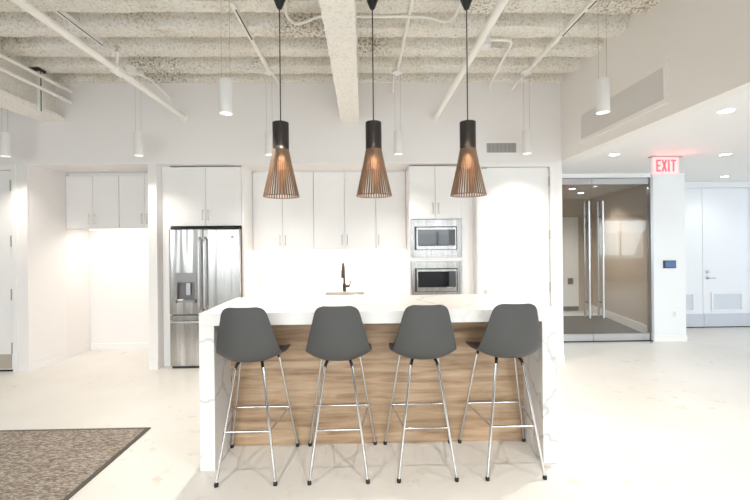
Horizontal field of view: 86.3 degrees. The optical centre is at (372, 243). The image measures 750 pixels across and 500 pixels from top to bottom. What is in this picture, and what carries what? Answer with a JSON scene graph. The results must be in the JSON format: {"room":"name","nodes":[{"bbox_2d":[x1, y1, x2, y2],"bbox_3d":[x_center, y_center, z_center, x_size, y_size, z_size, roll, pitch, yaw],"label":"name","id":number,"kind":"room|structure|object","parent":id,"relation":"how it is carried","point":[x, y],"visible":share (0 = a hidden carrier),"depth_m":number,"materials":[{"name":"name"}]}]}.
{"room":"office kitchen","nodes":[
{"label":"office kitchen","id":0,"kind":"room"},
{"bbox_2d":[89,230,148,342],"bbox_3d":[-3.603,0.296,6.162,1.501,2.600,0.220,-1,0,-1],"label":"wall","id":1,"kind":"structure","parent":0,"point":[119,259],"depth_m":6.05,"materials":[{"name":"white paint"}]},
{"bbox_2d":[66,176,135,229],"bbox_3d":[-3.907,-0.581,5.794,0.725,0.736,0.503,-1,0,-1],"label":"upper cabinet","id":2,"kind":"object","parent":1,"relation":"attached to","point":[92,202],"visible":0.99,"depth_m":5.58,"materials":[{"name":"white wood"}]},
{"bbox_2d":[68,172,147,175],"bbox_3d":[-3.568,-0.980,5.843,1.417,0.048,0.420,-1,0,-1],"label":"trim","id":3,"kind":"structure","parent":2,"relation":"on","point":[137,173],"depth_m":5.63,"materials":[{"name":"white laminate"}]},
{"bbox_2d":[119,176,147,229],"bbox_3d":[-3.199,-0.588,5.809,0.683,0.736,0.503,-1,0,-1],"label":"upper cabinet","id":4,"kind":"object","parent":1,"relation":"attached to","point":[133,190],"visible":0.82,"depth_m":5.59,"materials":[{"name":"white wood"}]},
{"bbox_2d":[89,229,129,229],"bbox_3d":[-3.504,-0.208,5.704,1.030,0.005,0.032,-1,0,-1],"label":"diffuser","id":5,"kind":"object","parent":4,"relation":"attached to","point":[89,229],"depth_m":5.68,"materials":[{"name":"white plastic"}]},
{"bbox_2d":[89,228,147,229],"bbox_3d":[-3.504,-0.211,5.704,1.050,0.011,0.040,-1,0,-1],"label":"light strip","id":6,"kind":"object","parent":4,"relation":"attached to","point":[143,228],"visible":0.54,"depth_m":5.68,"materials":[{"name":"white plastic"}]},
{"bbox_2d":[0,83,563,368],"bbox_3d":[-2.042,-0.345,5.691,8.975,3.850,1.230,-1,0,-1],"label":"wall","id":7,"kind":"structure","parent":0,"point":[96,133],"depth_m":5.11,"materials":[{"name":"white paint"}]},
{"bbox_2d":[0,171,12,370],"bbox_3d":[-4.959,0.344,5.020,0.898,2.530,0.114,-1,0,-1],"label":"door","id":8,"kind":"structure","parent":7,"relation":"in","point":[6,317],"depth_m":5.04,"materials":[{"name":"white paint"}]},
{"bbox_2d":[0,164,18,371],"bbox_3d":[-4.962,0.310,5.048,1.015,2.600,0.099,-1,0,-1],"label":"trim","id":9,"kind":"structure","parent":7,"relation":"attached to","point":[7,167],"depth_m":5.01,"materials":[{"name":"white paint"}]},
{"bbox_2d":[10,0,187,120],"bbox_3d":[-2.298,-1.692,0.935,0.100,0.270,8.270,-1,0,-1],"label":"pipe","id":10,"kind":"object","parent":7,"relation":"attached to","point":[25,5],"visible":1,"depth_m":3.37,"materials":[{"name":"white metal"}]},
{"bbox_2d":[125,65,171,99],"bbox_3d":[-2.643,-1.920,4.782,0.109,0.197,0.601,-1,0,26],"label":"junction box","id":11,"kind":"object","parent":7,"relation":"attached to","point":[131,70],"visible":0.98,"depth_m":4.58,"materials":[{"name":"white metal"}]},
{"bbox_2d":[272,75,281,94],"bbox_3d":[-1.179,-1.966,4.929,0.033,0.156,0.352,-1,0,7],"label":"cable","id":12,"kind":"object","parent":7,"relation":"attached to","point":[274,77],"visible":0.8,"depth_m":4.95,"materials":[{"name":"white plastic"}]},
{"bbox_2d":[18,343,564,371],"bbox_3d":[-0.989,1.520,5.598,6.919,0.100,1.022,-1,0,-1],"label":"baseboard","id":13,"kind":"structure","parent":7,"relation":"attached to","point":[92,346],"depth_m":5.61,"materials":[{"name":"white paint"}]},
{"bbox_2d":[252,170,404,171],"bbox_3d":[-0.614,-1.028,5.848,2.157,0.012,0.380,-1,0,-1],"label":"trim","id":14,"kind":"structure","parent":7,"relation":"attached to","point":[386,170],"depth_m":5.66,"materials":[{"name":"white laminate"}]},
{"bbox_2d":[461,166,473,293],"bbox_3d":[1.252,0.247,5.673,0.151,2.600,0.765,-1,0,-1],"label":"trim","id":15,"kind":"structure","parent":7,"relation":"attached to","point":[466,203],"depth_m":5.29,"materials":[{"name":"white laminate"}]},
{"bbox_2d":[432,0,508,121],"bbox_3d":[0.902,-1.609,1.005,0.090,0.090,8.270,-1,0,-1],"label":"pipe","id":16,"kind":"object","parent":7,"relation":"attached to","point":[500,5],"visible":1,"depth_m":3.28,"materials":[{"name":"white metal"}]},
{"bbox_2d":[480,36,512,90],"bbox_3d":[1.416,-2.015,4.503,0.351,0.107,1.287,-1,0,22],"label":"pipe","id":17,"kind":"object","parent":7,"relation":"attached to","point":[487,42],"visible":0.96,"depth_m":4.01,"materials":[{"name":"white metal"}]},
{"bbox_2d":[484,141,518,154],"bbox_3d":[1.662,-1.237,5.152,0.445,0.170,0.012,-1,0,-1],"label":"air vent","id":18,"kind":"object","parent":7,"relation":"in","point":[490,147],"visible":1,"depth_m":5.15,"materials":[{"name":"white metal"}]},
{"bbox_2d":[481,167,550,305],"bbox_3d":[1.865,0.270,5.170,0.905,2.519,0.114,-1,0,-1],"label":"door","id":19,"kind":"structure","parent":7,"relation":"in","point":[516,234],"depth_m":5.18,"materials":[{"name":"white paint"}]},
{"bbox_2d":[477,162,555,307],"bbox_3d":[1.854,0.246,5.197,1.005,2.590,0.099,-1,0,-1],"label":"trim","id":20,"kind":"structure","parent":7,"relation":"attached to","point":[550,165],"depth_m":5.16,"materials":[{"name":"white paint"}]},
{"bbox_2d":[511,75,525,90],"bbox_3d":[1.829,-2.019,5.003,0.026,0.103,0.331,-1,0,-12],"label":"cable","id":21,"kind":"object","parent":7,"relation":"attached to","point":[517,82],"visible":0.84,"depth_m":5.03,"materials":[{"name":"white plastic"}]},
{"bbox_2d":[562,179,592,341],"bbox_3d":[2.946,0.260,6.217,0.938,2.538,0.163,-1,0,-1],"label":"door","id":22,"kind":"structure","parent":7,"relation":"in","point":[567,337],"depth_m":6.20,"materials":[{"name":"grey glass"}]},
{"bbox_2d":[646,177,653,341],"bbox_3d":[3.399,0.252,6.226,1.915,2.548,0.100,-1,0,-1],"label":"trim","id":23,"kind":"structure","parent":7,"relation":"attached to","point":[649,187],"depth_m":6.21,"materials":[{"name":"grey metal"}]},
{"bbox_2d":[0,0,661,83],"bbox_3d":[-1.861,-2.136,0.960,8.965,0.214,8.400,-1,0,-1],"label":"ceiling","id":24,"kind":"structure","parent":0,"point":[170,41],"depth_m":4.13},
{"bbox_2d":[0,107,10,156],"bbox_3d":[-4.289,-1.522,4.667,0.128,1.000,0.128,-1,0,-1],"label":"light","id":25,"kind":"object","parent":24,"relation":"hanging from","point":[5,137],"visible":0.67,"depth_m":4.63,"materials":[{"name":"white metal"}]},
{"bbox_2d":[0,56,64,121],"bbox_3d":[-3.937,-1.878,0.880,0.324,0.702,8.343,-1,0,-1],"label":"ceiling beam","id":26,"kind":"structure","parent":24,"relation":"attached to","point":[17,96],"depth_m":4.56,"materials":[{"name":"white paint"}]},
{"bbox_2d":[28,67,45,113],"bbox_3d":[-3.876,-1.806,4.626,0.130,0.590,0.100,-1,0,-1],"label":"hanger","id":27,"kind":"object","parent":26,"relation":"attached to","point":[37,69],"visible":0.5,"depth_m":4.61,"materials":[{"name":"white metal"}]},
{"bbox_2d":[0,53,72,92],"bbox_3d":[-3.705,-1.918,0.889,0.041,0.041,8.300,-1,0,-1],"label":"conduit","id":28,"kind":"object","parent":27,"relation":"attached to","point":[3,56],"visible":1,"depth_m":4.46,"materials":[{"name":"white metal"}]},
{"bbox_2d":[0,66,72,103],"bbox_3d":[-3.703,-1.781,0.889,0.041,0.041,8.300,-1,0,-1],"label":"conduit","id":29,"kind":"object","parent":27,"relation":"attached to","point":[2,69],"visible":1,"depth_m":4.45,"materials":[{"name":"white metal"}]},
{"bbox_2d":[55,8,102,45],"bbox_3d":[-2.726,-2.022,3.741,0.036,0.042,0.600,-1,0,-1],"label":"channel","id":30,"kind":"object","parent":24,"relation":"attached to","point":[59,11],"visible":1,"depth_m":3.69,"materials":[{"name":"white metal"}]},
{"bbox_2d":[133,69,143,156],"bbox_3d":[-2.752,-1.538,4.701,0.128,1.000,0.128,-1,0,-1],"label":"light","id":31,"kind":"object","parent":24,"relation":"hanging from","point":[138,144],"visible":0.82,"depth_m":4.66,"materials":[{"name":"white metal"}]},
{"bbox_2d":[219,7,232,115],"bbox_3d":[-1.187,-1.553,3.235,0.128,1.000,0.128,-1,0,-1],"label":"light","id":32,"kind":"object","parent":24,"relation":"hanging from","point":[225,84],"visible":1,"depth_m":3.20,"materials":[{"name":"white metal"}]},
{"bbox_2d":[229,0,269,70],"bbox_3d":[-1.200,-2.037,4.035,0.036,0.042,1.360,-1,0,-1],"label":"channel","id":33,"kind":"object","parent":24,"relation":"attached to","point":[233,5],"visible":1,"depth_m":3.84,"materials":[{"name":"white metal"}]},
{"bbox_2d":[263,69,273,155],"bbox_3d":[-1.220,-1.553,4.735,0.128,1.000,0.128,-1,0,-1],"label":"light","id":34,"kind":"object","parent":24,"relation":"hanging from","point":[268,134],"visible":0.81,"depth_m":4.69,"materials":[{"name":"white metal"}]},
{"bbox_2d":[263,0,299,198],"bbox_3d":[-0.722,-1.229,3.135,0.284,1.720,0.284,-1,0,-1],"label":"pendant lamp","id":35,"kind":"object","parent":24,"relation":"hanging from","point":[280,161],"visible":1,"depth_m":3.08,"materials":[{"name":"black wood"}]},
{"bbox_2d":[319,0,358,121],"bbox_3d":[-0.198,-1.914,0.960,0.246,0.705,8.343,-1,0,-1],"label":"ceiling beam","id":36,"kind":"structure","parent":24,"relation":"attached to","point":[339,17],"depth_m":3.28,"materials":[{"name":"white paint"}]},
{"bbox_2d":[284,0,321,24],"bbox_3d":[-0.623,-2.018,3.481,0.442,0.093,0.300,-1,0,-34],"label":"cable","id":37,"kind":"object","parent":36,"relation":"attached to","point":[285,3],"visible":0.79,"depth_m":3.52,"materials":[{"name":"white plastic"}]},
{"bbox_2d":[357,0,460,22],"bbox_3d":[0.296,-2.015,3.425,0.882,0.075,0.349,-1,0,-1],"label":"cable","id":38,"kind":"object","parent":36,"relation":"attached to","point":[459,2],"visible":0.98,"depth_m":3.50,"materials":[{"name":"white plastic"}]},
{"bbox_2d":[356,0,391,197],"bbox_3d":[0.006,-1.236,3.151,0.284,1.720,0.284,-1,0,-1],"label":"pendant lamp","id":39,"kind":"object","parent":24,"relation":"hanging from","point":[373,158],"visible":1,"depth_m":3.09,"materials":[{"name":"brown wood"}]},
{"bbox_2d":[392,69,402,154],"bbox_3d":[0.304,-1.568,4.768,0.128,1.000,0.128,-1,0,-1],"label":"light","id":40,"kind":"object","parent":24,"relation":"hanging from","point":[398,149],"visible":0.97,"depth_m":4.73,"materials":[{"name":"white metal"}]},
{"bbox_2d":[397,0,413,70],"bbox_3d":[0.331,-2.046,3.459,0.039,0.039,2.500,-1,0,-1],"label":"conduit","id":41,"kind":"object","parent":24,"relation":"attached to","point":[411,1],"visible":1,"depth_m":3.87,"materials":[{"name":"white metal"}]},
{"bbox_2d":[450,0,486,197],"bbox_3d":[0.752,-1.244,3.168,0.284,1.720,0.284,-1,0,-1],"label":"pendant lamp","id":42,"kind":"object","parent":24,"relation":"hanging from","point":[468,157],"visible":1,"depth_m":3.11,"materials":[{"name":"brown wood"}]},
{"bbox_2d":[521,69,531,154],"bbox_3d":[1.852,-1.584,4.802,0.128,1.000,0.128,-1,0,-1],"label":"light","id":43,"kind":"object","parent":24,"relation":"hanging from","point":[526,134],"visible":0.99,"depth_m":4.77,"materials":[{"name":"white metal"}]},
{"bbox_2d":[527,0,597,70],"bbox_3d":[1.868,-2.068,3.862,0.036,0.042,1.840,-1,0,-1],"label":"pipe","id":44,"kind":"object","parent":24,"relation":"attached to","point":[573,21],"visible":1,"depth_m":3.89,"materials":[{"name":"white metal"}]},
{"bbox_2d":[596,34,609,114],"bbox_3d":[1.900,-1.584,3.303,0.128,1.000,0.128,-1,0,-1],"label":"light","id":45,"kind":"object","parent":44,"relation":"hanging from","point":[602,84],"visible":1,"depth_m":3.26,"materials":[{"name":"white metal"}]},
{"bbox_2d":[260,249,403,289],"bbox_3d":[-0.716,0.267,6.186,4.062,2.600,0.300,-1,0,-1],"label":"wall","id":46,"kind":"structure","parent":0,"point":[364,268],"depth_m":6.04,"materials":[{"name":"white paint"}]},
{"bbox_2d":[252,172,313,250],"bbox_3d":[-1.260,-0.461,5.812,0.852,1.102,0.424,-1,0,-1],"label":"upper cabinet","id":47,"kind":"object","parent":46,"relation":"attached to","point":[278,224],"visible":0.86,"depth_m":5.63,"materials":[{"name":"white wood"}]},
{"bbox_2d":[313,172,375,249],"bbox_3d":[-0.394,-0.470,5.831,0.877,1.102,0.424,-1,0,-1],"label":"upper cabinet","id":48,"kind":"object","parent":46,"relation":"attached to","point":[343,220],"visible":0.96,"depth_m":5.65,"materials":[{"name":"white wood"}]},
{"bbox_2d":[376,171,405,248],"bbox_3d":[0.259,-0.477,5.846,0.424,1.102,0.424,-1,0,-1],"label":"upper cabinet","id":49,"kind":"object","parent":46,"relation":"attached to","point":[390,211],"visible":0.88,"depth_m":5.67,"materials":[{"name":"white"}]},
{"bbox_2d":[0,310,749,499],"bbox_3d":[2.850,1.592,3.013,18.600,0.120,12.700,-1,0,-1],"label":"floor","id":50,"kind":"structure","parent":0,"point":[637,420],"depth_m":3.13,"materials":[{"name":"concrete"}]},
{"bbox_2d":[0,427,150,499],"bbox_3d":[-2.950,1.584,1.917,2.175,0.012,2.964,-1,0,-1],"label":"entrance mat","id":51,"kind":"object","parent":50,"relation":"on","point":[41,464],"visible":1,"depth_m":2.94,"materials":[{"name":"grey"}]},
{"bbox_2d":[169,227,242,367],"bbox_3d":[-2.139,0.686,5.461,0.885,1.790,0.886,-1,0,-1],"label":"refrigerator","id":52,"kind":"object","parent":50,"relation":"on","point":[205,264],"visible":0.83,"depth_m":5.09,"materials":[{"name":"grey metal"}]},
{"bbox_2d":[162,166,259,365],"bbox_3d":[-2.203,0.283,5.575,1.056,2.598,0.810,-1,0,-1],"label":"tall cabinet","id":53,"kind":"object","parent":50,"relation":"on","point":[192,197],"visible":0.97,"depth_m":5.21,"materials":[{"name":"white"}]},
{"bbox_2d":[214,307,298,487],"bbox_3d":[-0.831,0.987,2.827,0.533,1.163,0.558,-1,0,-1],"label":"bar stool","id":54,"kind":"object","parent":50,"relation":"on","point":[246,335],"visible":1,"depth_m":2.61,"materials":[{"name":"grey plastic"}]},
{"bbox_2d":[306,306,376,485],"bbox_3d":[-0.230,0.981,2.840,0.533,1.163,0.558,-1,0,-1],"label":"bar stool","id":55,"kind":"object","parent":50,"relation":"on","point":[337,333],"visible":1,"depth_m":2.62,"materials":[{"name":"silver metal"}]},
{"bbox_2d":[199,294,557,470],"bbox_3d":[0.045,1.014,3.219,2.499,1.091,0.855,-1,0,-1],"label":"kitchen island","id":56,"kind":"object","parent":50,"relation":"on","point":[291,317],"visible":0.69,"depth_m":3.12,"materials":[{"name":"white stone"}]},
{"bbox_2d":[199,294,555,325],"bbox_3d":[0.040,0.513,3.219,2.499,0.088,0.855,-1,0,-1],"label":"island countertop","id":57,"kind":"structure","parent":56,"relation":"on","point":[373,309],"depth_m":3.04,"materials":[{"name":"white stone"}]},
{"bbox_2d":[383,305,458,483],"bbox_3d":[0.353,0.975,2.853,0.533,1.163,0.558,-1,0,-1],"label":"bar stool","id":58,"kind":"object","parent":50,"relation":"on","point":[425,332],"visible":1,"depth_m":2.63,"materials":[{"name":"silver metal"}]},
{"bbox_2d":[404,166,461,294],"bbox_3d":[0.831,0.259,5.641,0.688,2.585,0.810,-1,0,-1],"label":"tall cabinet","id":59,"kind":"object","parent":50,"relation":"on","point":[428,189],"visible":0.44,"depth_m":5.27,"materials":[{"name":"white laminate"}]},
{"bbox_2d":[411,219,460,256],"bbox_3d":[0.833,-0.074,5.445,0.650,0.493,0.449,-1,0,-1],"label":"microwave","id":60,"kind":"object","parent":59,"relation":"in","point":[429,238],"visible":0.99,"depth_m":5.25,"materials":[{"name":"metal"}]},
{"bbox_2d":[411,261,460,294],"bbox_3d":[0.838,0.475,5.445,0.650,0.493,0.449,-1,0,-1],"label":"microwave","id":61,"kind":"object","parent":59,"relation":"in","point":[427,277],"visible":0.96,"depth_m":5.25,"materials":[{"name":"metal"}]},
{"bbox_2d":[458,303,546,480],"bbox_3d":[0.936,0.969,2.866,0.533,1.163,0.558,-1,0,-1],"label":"bar stool","id":62,"kind":"object","parent":50,"relation":"on","point":[512,330],"visible":1,"depth_m":2.65,"materials":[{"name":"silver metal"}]},
{"bbox_2d":[563,315,641,333],"bbox_3d":[3.637,1.520,7.341,2.405,0.008,2.080,-1,0,-1],"label":"carpet","id":63,"kind":"object","parent":50,"relation":"on","point":[571,324],"visible":0.36,"depth_m":7.34,"materials":[{"name":"grey carpet"}]},
{"bbox_3d":[-1.306,1.144,5.607,0.718,0.858,0.785,-1,0,-1],"label":"base cabinet","id":64,"kind":"object","parent":50,"relation":"on","visible":0},
{"bbox_2d":[245,288,409,296],"bbox_3d":[-0.591,0.691,5.638,2.159,0.030,0.800,-1,0,-1],"label":"countertop","id":65,"kind":"structure","parent":64,"relation":"on","point":[362,291],"depth_m":5.61,"materials":[{"name":"white stone"}]},
{"bbox_2d":[326,294,359,294],"bbox_3d":[-0.374,0.804,5.460,0.551,0.199,0.329,-1,0,-1],"label":"sink","id":66,"kind":"object","parent":65,"relation":"in","point":[326,294],"visible":0.02,"depth_m":5.61,"materials":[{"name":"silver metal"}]},
{"bbox_2d":[341,262,350,291],"bbox_3d":[-0.401,0.467,5.642,0.122,0.414,0.170,-1,0,41],"label":"faucet","id":67,"kind":"object","parent":65,"relation":"on","point":[343,264],"visible":1,"depth_m":5.66,"materials":[{"name":"brown metal"}]},
{"bbox_2d":[562,200,588,310],"bbox_3d":[3.626,0.224,9.182,3.050,2.600,0.200,-1,0,-1],"label":"wall","id":68,"kind":"structure","parent":0,"point":[570,208],"depth_m":9.11,"materials":[{"name":"beige paint"}]},
{"bbox_2d":[562,217,578,309],"bbox_3d":[4.226,0.448,9.070,0.900,2.100,0.040,-1,0,-1],"label":"door","id":69,"kind":"structure","parent":68,"relation":"in","point":[569,224],"depth_m":9.07,"materials":[{"name":"white paint"}]},
{"bbox_2d":[562,184,642,199],"bbox_3d":[3.695,-1.037,7.783,2.950,0.080,3.000,-1,0,-1],"label":"ceiling","id":70,"kind":"structure","parent":0,"point":[590,191],"depth_m":7.50,"materials":[{"name":"grey paint"}]},
{"bbox_2d":[562,173,650,178],"bbox_3d":[3.371,-1.053,6.226,1.885,0.062,0.100,-1,0,-1],"label":"wall header","id":71,"kind":"structure","parent":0,"point":[629,175],"depth_m":6.18,"materials":[{"name":"white paint"}]},
{"bbox_2d":[591,178,649,341],"bbox_3d":[3.868,0.250,6.237,0.892,2.538,0.163,-1,0,-1],"label":"door","id":72,"kind":"structure","parent":71,"relation":"in","point":[602,337],"depth_m":6.22,"materials":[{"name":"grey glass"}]},
{"bbox_2d":[588,184,646,324],"bbox_3d":[4.979,0.205,7.714,0.501,2.610,2.824,-1,0,8],"label":"wall","id":73,"kind":"structure","parent":0,"point":[625,255],"depth_m":7.51,"materials":[{"name":"beige glass"}]},
{"bbox_2d":[588,304,646,332],"bbox_3d":[4.731,1.438,7.731,0.017,0.150,2.780,-1,0,8],"label":"baseboard","id":74,"kind":"structure","parent":73,"relation":"attached to","point":[625,321],"depth_m":7.50,"materials":[{"name":"white paint"}]},
{"bbox_2d":[561,0,749,163],"bbox_3d":[2.574,-1.696,2.058,0.120,1.240,10.400,-1,0,-1],"label":"wall","id":75,"kind":"structure","parent":0,"point":[706,43],"depth_m":3.31,"materials":[{"name":"white paint"}]},
{"bbox_2d":[579,59,669,143],"bbox_3d":[2.466,-1.367,4.040,0.014,0.365,1.384,-1,0,-1],"label":"air vent","id":76,"kind":"object","parent":75,"relation":"in","point":[649,91],"visible":1,"depth_m":3.81,"materials":[{"name":"white metal"}]},
{"bbox_2d":[562,89,749,181],"bbox_3d":[7.390,-1.179,2.163,9.505,0.110,10.400,-1,0,-1],"label":"ceiling","id":77,"kind":"structure","parent":0,"point":[699,136],"depth_m":4.58,"materials":[{"name":"white paint"}]},
{"bbox_2d":[648,156,682,174],"bbox_3d":[3.637,-0.974,4.961,0.390,0.224,0.070,-1,0,-1],"label":"exit sign","id":78,"kind":"object","parent":77,"relation":"hanging from","point":[660,165],"visible":1,"depth_m":4.95,"materials":[{"name":"white plastic"}]},
{"bbox_2d":[715,108,736,113],"bbox_3d":[2.871,-1.076,3.246,0.132,0.005,0.132,-1,0,-1],"label":"recessed light","id":79,"kind":"object","parent":77,"relation":"in","point":[730,110],"visible":1,"depth_m":3.25,"materials":[{"name":"white paint"}]},
{"bbox_2d":[651,173,685,335],"bbox_3d":[4.615,0.209,6.288,0.520,2.610,0.130,-1,0,-1],"label":"wall pillar","id":80,"kind":"structure","parent":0,"point":[668,190],"depth_m":6.22,"materials":[{"name":"white paint"}]},
{"bbox_2d":[663,260,675,267],"bbox_3d":[4.617,0.316,6.211,0.193,0.120,0.024,-1,0,-1],"label":"tablet","id":81,"kind":"object","parent":80,"relation":"attached to","point":[666,263],"visible":1,"depth_m":6.20,"materials":[{"name":"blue plastic"}]},
{"bbox_2d":[654,335,686,341],"bbox_3d":[4.630,1.469,6.216,0.530,0.090,0.014,-1,0,-1],"label":"baseboard","id":82,"kind":"structure","parent":80,"relation":"attached to","point":[666,338],"depth_m":6.21,"materials":[{"name":"white paint"}]},
{"bbox_2d":[672,310,676,317],"bbox_3d":[4.701,1.091,6.221,0.072,0.113,0.008,-1,0,-1],"label":"wall outlet","id":83,"kind":"object","parent":80,"relation":"attached to","point":[674,312],"visible":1,"depth_m":6.22,"materials":[{"name":"white paint"}]},
{"bbox_2d":[685,182,749,184],"bbox_3d":[8.348,0.172,7.325,6.990,2.610,0.220,-1,0,-1],"label":"wall","id":84,"kind":"structure","parent":0,"point":[686,183],"depth_m":7.17,"materials":[{"name":"white paint"}]},
{"bbox_2d":[685,188,702,327],"bbox_3d":[5.478,0.254,7.172,0.875,2.498,0.060,-1,0,-1],"label":"door","id":85,"kind":"structure","parent":84,"relation":"in","point":[693,196],"depth_m":7.16,"materials":[{"name":"white paint"}]},
{"bbox_2d":[685,184,749,187],"bbox_3d":[5.918,0.221,7.187,1.885,2.560,0.090,-1,0,-1],"label":"trim","id":86,"kind":"structure","parent":84,"relation":"attached to","point":[719,185],"depth_m":7.15,"materials":[{"name":"white paint"}]},
{"bbox_2d":[702,188,749,327],"bbox_3d":[6.360,0.245,7.165,0.876,2.498,0.114,-1,0,-1],"label":"door","id":87,"kind":"structure","parent":84,"relation":"in","point":[725,211],"depth_m":7.17,"materials":[{"name":"white paint"}]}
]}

